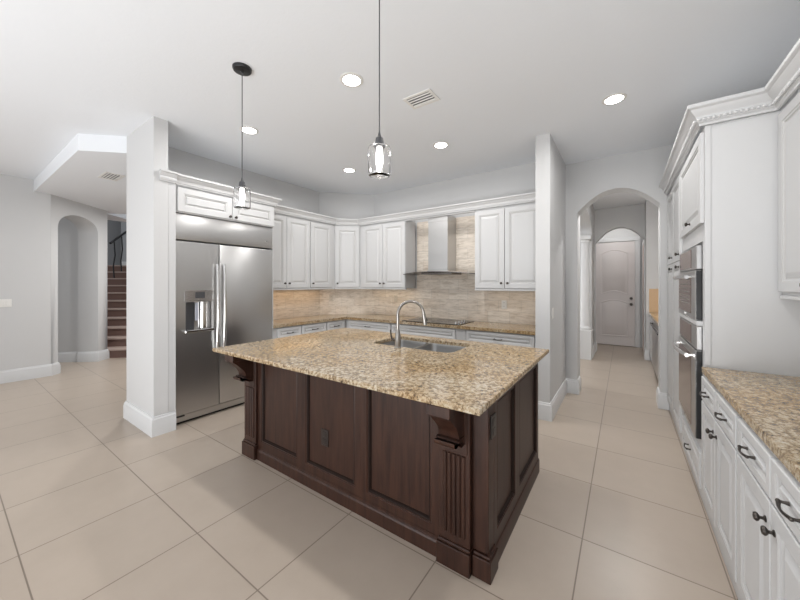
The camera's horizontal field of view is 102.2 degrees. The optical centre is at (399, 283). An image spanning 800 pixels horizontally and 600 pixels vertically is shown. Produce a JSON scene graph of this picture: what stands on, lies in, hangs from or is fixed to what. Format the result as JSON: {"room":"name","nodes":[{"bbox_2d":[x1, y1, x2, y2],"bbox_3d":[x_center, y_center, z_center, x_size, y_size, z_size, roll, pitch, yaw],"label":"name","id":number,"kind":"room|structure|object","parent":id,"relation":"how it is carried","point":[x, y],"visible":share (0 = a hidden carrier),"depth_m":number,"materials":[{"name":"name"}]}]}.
{"room":"kitchen","nodes":[
{"label":"kitchen","id":0,"kind":"room"},
{"bbox_2d":[0,174,50,370],"bbox_3d":[-7.314,-0.075,2.790,0.300,3.050,5.849,0,0,35],"label":"wall","id":1,"kind":"structure","parent":0,"point":[25,214],"depth_m":4.88,"materials":[{"name":"grey paint"}]},
{"bbox_2d":[0,299,11,306],"bbox_3d":[-5.792,0.280,4.710,0.010,0.116,0.165,0,0,35],"label":"light switch","id":2,"kind":"object","parent":1,"relation":"attached to","point":[3,302],"visible":1,"depth_m":4.73,"materials":[{"name":"white plastic"}]},
{"bbox_2d":[0,362,60,383],"bbox_3d":[-7.230,1.357,2.928,0.364,0.185,5.773,0,0,35],"label":"baseboard","id":3,"kind":"structure","parent":1,"relation":"attached to","point":[13,375],"depth_m":4.91,"materials":[{"name":"white paint"}]},
{"bbox_2d":[58,217,77,351],"bbox_3d":[-6.926,0.015,5.952,1.865,2.870,0.100,0,0,-8],"label":"wall","id":4,"kind":"structure","parent":0,"point":[67,231],"depth_m":6.01,"materials":[{"name":"grey paint"}]},
{"bbox_2d":[58,352,77,361],"bbox_3d":[-6.880,1.357,5.897,1.740,0.185,0.022,0,0,-8],"label":"baseboard","id":5,"kind":"structure","parent":4,"relation":"attached to","point":[62,356],"depth_m":5.99,"materials":[{"name":"white paint"}]},
{"bbox_2d":[51,194,106,363],"bbox_3d":[-5.772,0.015,5.673,0.330,2.870,1.189,0,0,-8],"label":"wall","id":6,"kind":"structure","parent":0,"point":[90,222],"depth_m":6.02,"materials":[{"name":"grey paint"}]},
{"bbox_2d":[77,349,109,361],"bbox_3d":[-5.829,1.357,6.147,0.352,0.185,0.278,0,0,-8],"label":"baseboard","id":7,"kind":"structure","parent":6,"relation":"attached to","point":[98,356],"depth_m":6.03,"materials":[{"name":"white paint"}]},
{"bbox_2d":[34,134,126,221],"bbox_3d":[-4.026,-1.570,6.303,5.000,0.300,4.030,0,0,35],"label":"ceiling","id":8,"kind":"structure","parent":0,"point":[73,174],"depth_m":4.24,"materials":[{"name":"white paint"}]},
{"bbox_2d":[98,172,124,180],"bbox_3d":[-3.803,-1.415,4.256,0.360,0.010,0.200,0,0,35],"label":"ceiling vent","id":9,"kind":"object","parent":8,"relation":"in","point":[106,175],"visible":1,"depth_m":4.25,"materials":[{"name":"white plastic"}]},
{"bbox_2d":[107,220,120,264],"bbox_3d":[-8.488,-1.150,11.363,0.100,5.200,7.000,0,0,35],"label":"wall","id":10,"kind":"structure","parent":0,"point":[113,227],"depth_m":10.32,"materials":[{"name":"grey paint"}]},
{"bbox_2d":[121,222,126,261],"bbox_3d":[-6.859,-1.150,10.334,3.650,5.200,0.100,0,0,-8],"label":"wall","id":11,"kind":"structure","parent":0,"point":[123,224],"depth_m":10.04,"materials":[{"name":"grey paint"}]},
{"bbox_2d":[127,116,167,416],"bbox_3d":[-2.624,-0.075,3.341,0.760,3.050,0.120,0,0,35],"label":"wall","id":12,"kind":"structure","parent":0,"point":[147,146],"depth_m":3.17,"materials":[{"name":"grey paint"}]},
{"bbox_2d":[123,400,175,437],"bbox_3d":[-2.547,1.357,3.451,0.804,0.185,0.432,0,0,35],"label":"baseboard","id":13,"kind":"structure","parent":12,"relation":"attached to","point":[158,425],"depth_m":3.16,"materials":[{"name":"white paint"}]},
{"bbox_2d":[159,168,177,183],"bbox_3d":[-2.259,-1.054,3.156,0.048,0.103,0.142,0,0,35],"label":"trim","id":14,"kind":"structure","parent":12,"relation":"attached to","point":[164,175],"depth_m":3.15,"materials":[{"name":"grey wood"}]},
{"bbox_2d":[168,182,175,412],"bbox_3d":[-2.537,0.225,3.395,0.671,2.450,0.064,0,0,35],"label":"panel","id":15,"kind":"object","parent":12,"relation":"attached to","point":[171,187],"visible":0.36,"depth_m":3.20,"materials":[{"name":"grey wood"}]},
{"bbox_2d":[168,147,319,319],"bbox_3d":[-2.148,-0.075,4.614,0.091,3.050,2.512,0,0,35],"label":"wall","id":16,"kind":"structure","parent":0,"point":[182,162],"depth_m":4.89,"materials":[{"name":"grey paint"}]},
{"bbox_2d":[273,213,309,289],"bbox_3d":[-1.758,-0.457,4.767,0.368,1.087,0.818,0,0,35],"label":"upper cabinet","id":17,"kind":"object","parent":16,"relation":"attached to","point":[291,235],"visible":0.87,"depth_m":4.75,"materials":[{"name":"grey wood"}]},
{"bbox_2d":[319,192,373,314],"bbox_3d":[-0.968,-0.075,5.748,1.018,3.050,0.109,0,0,-10],"label":"wall","id":18,"kind":"structure","parent":0,"point":[336,205],"depth_m":5.70,"materials":[{"name":"grey paint"}]},
{"bbox_2d":[309,220,334,289],"bbox_3d":[-1.351,-0.457,5.315,0.323,1.087,0.541,0,0,35],"label":"upper cabinet","id":19,"kind":"object","parent":18,"relation":"attached to","point":[322,235],"visible":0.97,"depth_m":5.23,"materials":[{"name":"grey wood"}]},
{"bbox_2d":[329,295,333,300],"bbox_3d":[-1.198,0.245,5.646,0.072,0.116,0.010,0,0,-10],"label":"outlet","id":20,"kind":"object","parent":18,"relation":"attached to","point":[331,297],"visible":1,"depth_m":5.64,"materials":[{"name":"beige plastic"}]},
{"bbox_2d":[335,225,359,288],"bbox_3d":[-0.909,-0.457,5.580,0.789,1.087,0.237,0,0,-10],"label":"upper cabinet","id":21,"kind":"object","parent":18,"relation":"attached to","point":[347,238],"visible":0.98,"depth_m":5.50,"materials":[{"name":"grey wood"}]},
{"bbox_2d":[360,220,414,289],"bbox_3d":[-0.237,-0.457,5.371,0.948,1.087,0.323,0,0,35],"label":"upper cabinet","id":22,"kind":"object","parent":18,"relation":"attached to","point":[387,249],"visible":1,"depth_m":5.20,"materials":[{"name":"grey wood"}]},
{"bbox_2d":[176,173,534,225],"bbox_3d":[-0.398,-1.051,3.640,3.217,0.098,2.772,0,0,35],"label":"trim","id":23,"kind":"structure","parent":22,"relation":"attached to","point":[183,180],"depth_m":4.35,"materials":[{"name":"grey wood"}]},
{"bbox_2d":[0,344,737,599],"bbox_3d":[-2.617,1.510,5.527,16.600,0.120,15.900,0,0,35],"label":"floor","id":24,"kind":"structure","parent":0,"point":[93,506],"depth_m":2.00,"materials":[{"name":"tile"}]},
{"bbox_2d":[107,265,126,357],"bbox_3d":[-6.557,0.471,8.245,3.650,1.958,4.117,0,0,-8],"label":"staircase","id":25,"kind":"structure","parent":24,"relation":"on","point":[117,286],"depth_m":7.32,"materials":[{"name":"brown wood"}]},
{"bbox_2d":[109,230,126,277],"bbox_3d":[-7.520,-0.844,8.998,0.072,1.385,1.511,0,0,-8],"label":"stair railing","id":26,"kind":"object","parent":25,"relation":"on","point":[125,232],"visible":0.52,"depth_m":8.52,"materials":[{"name":"black metal"}]},
{"bbox_2d":[176,213,272,424],"bbox_3d":[-2.179,0.365,3.870,0.668,2.170,1.108,0,0,35],"label":"refrigerator","id":27,"kind":"object","parent":24,"relation":"on","point":[224,268],"visible":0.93,"depth_m":3.58,"materials":[{"name":"grey metal"}]},
{"bbox_2d":[176,185,273,227],"bbox_3d":[-2.189,-0.864,3.878,0.683,0.272,1.120,0,0,35],"label":"upper cabinet","id":28,"kind":"object","parent":27,"relation":"on","point":[193,202],"visible":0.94,"depth_m":3.59,"materials":[{"name":"grey wood"}]},
{"bbox_2d":[270,228,272,338],"bbox_3d":[-1.898,0.361,4.357,0.615,2.177,0.008,0,0,35],"label":"panel","id":29,"kind":"object","parent":24,"relation":"on","point":[272,228],"visible":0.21,"depth_m":4.18,"materials":[{"name":"grey wood"}]},
{"bbox_2d":[273,325,300,338],"bbox_3d":[-1.754,1.013,4.547,0.635,0.874,0.456,0,0,35],"label":"base cabinet","id":30,"kind":"object","parent":24,"relation":"on","point":[281,332],"visible":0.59,"depth_m":4.38,"materials":[{"name":"grey wood"}]},
{"bbox_2d":[301,322,325,333],"bbox_3d":[-1.489,1.013,4.929,0.635,0.874,0.466,0,0,35],"label":"base cabinet","id":31,"kind":"object","parent":24,"relation":"on","point":[314,327],"visible":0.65,"depth_m":4.75,"materials":[{"name":"grey wood"}]},
{"bbox_2d":[326,319,345,329],"bbox_3d":[-1.199,1.013,5.277,0.555,0.874,0.428,0,0,35],"label":"drawer","id":32,"kind":"object","parent":24,"relation":"on","point":[330,325],"visible":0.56,"depth_m":5.12,"materials":[{"name":"grey wood"}]},
{"bbox_2d":[346,319,390,331],"bbox_3d":[-0.382,1.013,5.246,0.921,0.874,0.555,0,0,35],"label":"drawer","id":33,"kind":"object","parent":24,"relation":"on","point":[355,324],"visible":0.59,"depth_m":5.03,"materials":[{"name":"grey wood"}]},
{"bbox_2d":[225,355,538,584],"bbox_3d":[-0.178,1.008,2.556,2.154,0.883,1.332,0,0,35],"label":"kitchen island","id":34,"kind":"object","parent":24,"relation":"on","point":[433,477],"visible":0.87,"depth_m":1.94,"materials":[{"name":"brown wood"}]},
{"bbox_2d":[321,428,328,446],"bbox_3d":[-0.522,1.065,2.239,0.072,0.116,0.010,0,0,35],"label":"outlet","id":35,"kind":"object","parent":34,"relation":"attached to","point":[324,433],"visible":1,"depth_m":2.23,"materials":[{"name":"black plastic"}]},
{"bbox_2d":[213,328,548,415],"bbox_3d":[-0.170,0.551,2.676,2.320,0.030,1.555,0,0,35],"label":"island countertop","id":36,"kind":"structure","parent":34,"relation":"on","point":[469,379],"depth_m":2.21,"materials":[{"name":"stone"}]},
{"bbox_2d":[390,300,427,347],"bbox_3d":[0.074,0.335,2.729,0.324,0.400,0.079,0,0,1],"label":"faucet","id":37,"kind":"object","parent":36,"relation":"on","point":[397,339],"visible":1,"depth_m":2.72,"materials":[{"name":"silver metal"}]},
{"bbox_2d":[381,340,464,352],"bbox_3d":[0.189,0.673,2.905,0.814,0.208,0.464,0,0,35],"label":"sink","id":38,"kind":"object","parent":36,"relation":"in","point":[404,343],"visible":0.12,"depth_m":3.06,"materials":[{"name":"silver metal"}]},
{"bbox_2d":[490,412,495,439],"bbox_3d":[0.472,0.715,1.626,0.010,0.116,0.072,0,0,35],"label":"outlet","id":39,"kind":"object","parent":34,"relation":"attached to","point":[493,417],"visible":1,"depth_m":1.61,"materials":[{"name":"black plastic"}]},
{"bbox_2d":[391,323,465,346],"bbox_3d":[0.511,1.013,4.688,1.176,0.874,0.653,0,0,35],"label":"base cabinet","id":40,"kind":"object","parent":24,"relation":"on","point":[449,333],"visible":0.14,"depth_m":4.39,"materials":[{"name":"grey wood"}]},
{"bbox_2d":[466,330,534,347],"bbox_3d":[1.352,1.013,4.104,0.863,0.874,0.655,0,0,35],"label":"base cabinet","id":41,"kind":"object","parent":24,"relation":"on","point":[523,340],"visible":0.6,"depth_m":3.85,"materials":[{"name":"grey wood"}]},
{"bbox_2d":[273,314,534,334],"bbox_3d":[-0.119,0.556,4.338,3.555,0.040,1.982,0,0,35],"label":"countertop","id":42,"kind":"structure","parent":41,"relation":"on","point":[526,329],"depth_m":4.50,"materials":[{"name":"stone"}]},
{"bbox_2d":[402,317,473,324],"bbox_3d":[0.546,0.519,4.647,0.900,0.033,0.520,0,0,35],"label":"cooktop","id":43,"kind":"object","parent":42,"relation":"in","point":[430,320],"visible":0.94,"depth_m":4.54,"materials":[{"name":"black glass"}]},
{"bbox_2d":[580,235,591,359],"bbox_3d":[3.608,0.260,6.308,0.240,2.380,0.240,0,0,35],"label":"column","id":44,"kind":"structure","parent":24,"relation":"on","point":[585,329],"depth_m":6.23,"materials":[{"name":"white paint"}]},
{"bbox_2d":[650,316,651,361],"bbox_3d":[4.744,1.013,5.606,0.673,0.874,0.778,0,0,35],"label":"base cabinet","id":45,"kind":"object","parent":24,"relation":"on","point":[650,316],"visible":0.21,"depth_m":5.92,"materials":[{"name":"grey wood"}]},
{"bbox_2d":[650,319,657,378],"bbox_3d":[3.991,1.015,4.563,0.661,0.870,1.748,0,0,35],"label":"wine cooler","id":46,"kind":"object","parent":24,"relation":"on","point":[653,324],"visible":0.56,"depth_m":4.87,"materials":[{"name":"grey metal"}]},
{"bbox_2d":[649,312,657,324],"bbox_3d":[4.252,0.556,4.864,0.673,0.040,2.640,0,0,35],"label":"countertop","id":47,"kind":"structure","parent":46,"relation":"on","point":[654,315],"depth_m":5.42,"materials":[{"name":"stone"}]},
{"bbox_2d":[667,174,682,445],"bbox_3d":[3.058,0.212,3.128,0.708,2.475,1.028,0,0,35],"label":"pantry cabinet","id":48,"kind":"object","parent":24,"relation":"on","point":[674,243],"visible":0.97,"depth_m":3.26,"materials":[{"name":"grey wood"}]},
{"bbox_2d":[699,376,742,599],"bbox_3d":[1.987,1.013,1.588,0.705,0.874,0.810,0,0,35],"label":"base cabinet","id":49,"kind":"object","parent":24,"relation":"on","point":[719,452],"visible":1,"depth_m":1.68,"materials":[{"name":"grey wood"}]},
{"bbox_2d":[679,110,799,506],"bbox_3d":[2.492,0.212,2.312,0.710,2.475,0.951,0,0,35],"label":"tall cabinet","id":50,"kind":"object","parent":24,"relation":"on","point":[729,176],"visible":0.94,"depth_m":2.01,"materials":[{"name":"grey wood"}]},
{"bbox_2d":[672,316,702,438],"bbox_3d":[2.436,0.665,2.366,0.653,0.760,0.806,0,0,35],"label":"wall oven","id":51,"kind":"object","parent":50,"relation":"in","point":[690,349],"visible":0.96,"depth_m":2.31,"materials":[{"name":"grey metal"}]},
{"bbox_2d":[673,245,702,319],"bbox_3d":[2.436,-0.009,2.366,0.653,0.507,0.806,0,0,35],"label":"wall oven","id":52,"kind":"object","parent":50,"relation":"in","point":[691,260],"visible":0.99,"depth_m":2.31,"materials":[{"name":"grey metal"}]},
{"bbox_2d":[659,38,799,194],"bbox_3d":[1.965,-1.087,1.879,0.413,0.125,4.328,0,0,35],"label":"trim","id":53,"kind":"structure","parent":50,"relation":"attached to","point":[790,65],"depth_m":1.98,"materials":[{"name":"grey wood"}]},
{"bbox_2d":[737,418,799,599],"bbox_3d":[1.523,1.013,0.919,0.705,0.874,0.810,0,0,35],"label":"base cabinet","id":54,"kind":"object","parent":24,"relation":"on","point":[768,494],"visible":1,"depth_m":1.14,"materials":[{"name":"grey wood"}]},
{"bbox_3d":[1.088,1.013,0.292,0.705,0.874,0.708,0,0,35],"label":"base cabinet","id":55,"kind":"object","parent":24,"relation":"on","visible":0},
{"bbox_2d":[702,367,799,482],"bbox_3d":[1.571,0.556,0.947,0.673,0.040,2.346,0,0,35],"label":"countertop","id":56,"kind":"structure","parent":55,"relation":"on","point":[769,404],"depth_m":1.45,"materials":[{"name":"stone"}]},
{"bbox_2d":[0,0,799,209],"bbox_3d":[-0.152,-1.660,3.817,10.600,0.120,15.900,0,0,35],"label":"ceiling","id":57,"kind":"structure","parent":0,"point":[504,74],"depth_m":2.44,"materials":[{"name":"white paint"}]},
{"bbox_2d":[232,62,251,209],"bbox_3d":[-1.170,-1.079,2.393,0.132,1.040,0.132,0,0,35],"label":"pendant light","id":58,"kind":"object","parent":57,"relation":"hanging from","point":[241,194],"visible":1,"depth_m":2.36,"materials":[{"name":"clear glass"}]},
{"bbox_2d":[239,178,244,185],"bbox_3d":[-1.170,-0.748,2.393,0.060,0.080,0.060,0,0,35],"label":"socket","id":59,"kind":"object","parent":58,"relation":"attached to","point":[241,183],"depth_m":2.38,"materials":[{"name":"grey plastic"}]},
{"bbox_2d":[239,126,258,133],"bbox_3d":[-1.567,-1.595,3.355,0.184,0.009,0.184,0,0,35],"label":"recessed light","id":60,"kind":"object","parent":57,"relation":"in","point":[246,129],"visible":0.95,"depth_m":3.35,"materials":[{"name":"white plastic"}]},
{"bbox_2d":[343,168,355,172],"bbox_3d":[-0.713,-1.595,4.535,0.184,0.009,0.184,0,0,35],"label":"recessed light","id":61,"kind":"object","parent":57,"relation":"in","point":[349,170],"visible":1,"depth_m":4.53,"materials":[{"name":"white plastic"}]},
{"bbox_2d":[340,72,362,87],"bbox_3d":[-0.380,-1.595,2.532,0.184,0.009,0.184,0,0,35],"label":"recessed light","id":62,"kind":"object","parent":57,"relation":"in","point":[349,79],"visible":1,"depth_m":2.52,"materials":[{"name":"white plastic"}]},
{"bbox_2d":[368,0,390,178],"bbox_3d":[-0.106,-1.075,1.655,0.132,1.048,0.132,0,0,35],"label":"pendant light","id":63,"kind":"object","parent":57,"relation":"hanging from","point":[379,153],"visible":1,"depth_m":1.61,"materials":[{"name":"clear glass"}]},
{"bbox_2d":[375,132,383,142],"bbox_3d":[-0.106,-0.740,1.655,0.060,0.080,0.060,0,0,35],"label":"socket","id":64,"kind":"object","parent":63,"relation":"attached to","point":[379,139],"depth_m":1.64,"materials":[{"name":"grey plastic"}]},
{"bbox_2d":[402,88,439,108],"bbox_3d":[0.184,-1.595,2.793,0.270,0.010,0.190,0,0,35],"label":"ceiling vent","id":65,"kind":"object","parent":57,"relation":"in","point":[425,97],"visible":1,"depth_m":2.79,"materials":[{"name":"white plastic"}]},
{"bbox_2d":[433,141,448,148],"bbox_3d":[0.470,-1.595,3.714,0.184,0.009,0.184,0,0,35],"label":"recessed light","id":66,"kind":"object","parent":57,"relation":"in","point":[441,144],"visible":1,"depth_m":3.71,"materials":[{"name":"white plastic"}]},
{"bbox_2d":[602,93,626,104],"bbox_3d":[1.851,-1.595,2.793,0.184,0.009,0.184,0,0,35],"label":"recessed light","id":67,"kind":"object","parent":57,"relation":"in","point":[615,98],"visible":1,"depth_m":2.78,"materials":[{"name":"white plastic"}]},
{"bbox_2d":[374,162,534,324],"bbox_3d":[0.758,-0.075,5.017,2.888,3.050,0.131,0,0,35],"label":"wall","id":68,"kind":"structure","parent":0,"point":[456,297],"depth_m":4.85,"materials":[{"name":"tile"}]},
{"bbox_2d":[403,215,474,274],"bbox_3d":[0.578,-0.568,4.756,1.080,0.864,0.499,0,0,35],"label":"range hood","id":69,"kind":"object","parent":68,"relation":"attached to","point":[441,230],"visible":0.98,"depth_m":4.73,"materials":[{"name":"silver metal"}]},
{"bbox_2d":[406,210,474,220],"bbox_3d":[0.559,-0.991,4.699,1.121,0.022,0.040,0,0,35],"label":"trim","id":70,"kind":"structure","parent":69,"relation":"attached to","point":[470,211],"depth_m":4.65,"materials":[{"name":"grey wood"}]},
{"bbox_2d":[502,300,506,308],"bbox_3d":[1.437,0.285,4.459,0.072,0.116,0.010,0,0,35],"label":"outlet","id":71,"kind":"object","parent":68,"relation":"attached to","point":[504,302],"visible":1,"depth_m":4.45,"materials":[{"name":"white plastic"}]},
{"bbox_2d":[475,202,534,290],"bbox_3d":[1.444,-0.457,4.233,0.861,1.087,0.368,0,0,35],"label":"upper cabinet","id":72,"kind":"object","parent":68,"relation":"attached to","point":[504,235],"visible":0.88,"depth_m":4.12,"materials":[{"name":"grey wood"}]},
{"bbox_2d":[535,133,565,402],"bbox_3d":[1.846,-0.075,3.921,0.145,3.050,1.109,0,0,35],"label":"wall pillar","id":73,"kind":"structure","parent":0,"point":[550,168],"depth_m":3.50,"materials":[{"name":"grey paint"}]},
{"bbox_2d":[538,376,580,421],"bbox_3d":[1.977,1.357,3.969,0.200,0.185,1.412,0,0,42],"label":"baseboard","id":74,"kind":"structure","parent":73,"relation":"attached to","point":[546,411],"depth_m":3.73,"materials":[{"name":"white paint"}]},
{"bbox_2d":[580,204,594,344],"bbox_3d":[3.238,-0.075,5.774,0.220,3.050,3.018,0,0,35],"label":"wall","id":75,"kind":"structure","parent":0,"point":[587,218],"depth_m":6.37,"materials":[{"name":"grey paint"}]},
{"bbox_2d":[592,342,596,357],"bbox_3d":[3.970,1.357,6.762,0.217,0.185,0.962,0,0,35],"label":"baseboard","id":76,"kind":"structure","parent":75,"relation":"attached to","point":[594,349],"depth_m":6.64,"materials":[{"name":"white paint"}]},
{"bbox_2d":[595,204,644,342],"bbox_3d":[4.858,-0.075,6.610,1.950,3.050,0.200,0,0,35],"label":"wall","id":77,"kind":"structure","parent":0,"point":[632,218],"depth_m":6.72,"materials":[{"name":"grey paint"}]},
{"bbox_2d":[597,228,642,347],"bbox_3d":[5.395,-0.075,7.516,2.100,3.050,0.100,0,0,35],"label":"wall","id":78,"kind":"structure","parent":0,"point":[620,232],"depth_m":7.45,"materials":[{"name":"grey paint"}]},
{"bbox_2d":[596,241,634,346],"bbox_3d":[5.051,0.225,7.626,0.800,2.430,0.106,0,0,35],"label":"door","id":79,"kind":"structure","parent":78,"relation":"in","point":[615,261],"depth_m":7.61,"materials":[{"name":"white paint"}]},
{"bbox_2d":[597,236,639,347],"bbox_3d":[5.067,0.180,7.648,1.000,2.540,0.054,0,0,35],"label":"trim","id":80,"kind":"structure","parent":78,"relation":"attached to","point":[636,239],"depth_m":7.38,"materials":[{"name":"white paint"}]},
{"bbox_2d":[566,140,695,392],"bbox_3d":[2.992,-0.075,3.955,1.990,3.050,0.250,0,0,35],"label":"wall","id":81,"kind":"structure","parent":0,"point":[640,173],"depth_m":4.05,"materials":[{"name":"grey paint"}]},
{"bbox_2d":[656,387,668,409],"bbox_3d":[3.127,1.357,3.848,0.102,0.185,0.272,0,0,35],"label":"baseboard","id":82,"kind":"structure","parent":81,"relation":"attached to","point":[661,398],"depth_m":3.75,"materials":[{"name":"white paint"}]},
{"bbox_2d":[645,200,657,359],"bbox_3d":[5.147,-0.075,6.066,0.855,3.050,0.360,0,0,35],"label":"wall","id":83,"kind":"structure","parent":0,"point":[651,210],"depth_m":6.13,"materials":[{"name":"grey paint"}]},
{"bbox_2d":[644,346,648,359],"bbox_3d":[4.860,1.357,6.383,0.067,0.185,0.573,0,0,35],"label":"baseboard","id":84,"kind":"structure","parent":83,"relation":"attached to","point":[646,352],"depth_m":6.15,"materials":[{"name":"white paint"}]},
{"bbox_2d":[765,87,799,113],"bbox_3d":[0.949,-0.075,-0.641,0.110,3.050,9.629,0,0,35],"label":"wall","id":85,"kind":"structure","parent":0,"point":[798,89],"depth_m":2.59,"materials":[{"name":"grey paint"}]},
{"bbox_2d":[778,91,799,300],"bbox_3d":[2.102,-0.469,1.454,0.373,1.112,0.898,0,0,35],"label":"upper cabinet","id":86,"kind":"object","parent":85,"relation":"attached to","point":[789,117],"visible":1,"depth_m":1.78,"materials":[{"name":"grey wood"}]},
{"bbox_3d":[5.324,-0.075,6.957,0.100,3.050,0.897,0,0,35],"label":"wall","id":87,"kind":"structure","parent":0,"visible":0},
{"bbox_2d":[642,240,644,348],"bbox_3d":[5.257,0.260,6.972,0.024,2.380,0.810,0,0,35],"label":"trim","id":88,"kind":"structure","parent":87,"relation":"attached to","point":[643,242],"depth_m":6.77,"materials":[{"name":"white paint"}]},
{"bbox_2d":[643,245,643,350],"bbox_3d":[5.257,0.300,6.972,0.024,2.280,0.640,0,0,35],"label":"door","id":89,"kind":"structure","parent":87,"relation":"in","point":[643,245],"depth_m":6.89,"materials":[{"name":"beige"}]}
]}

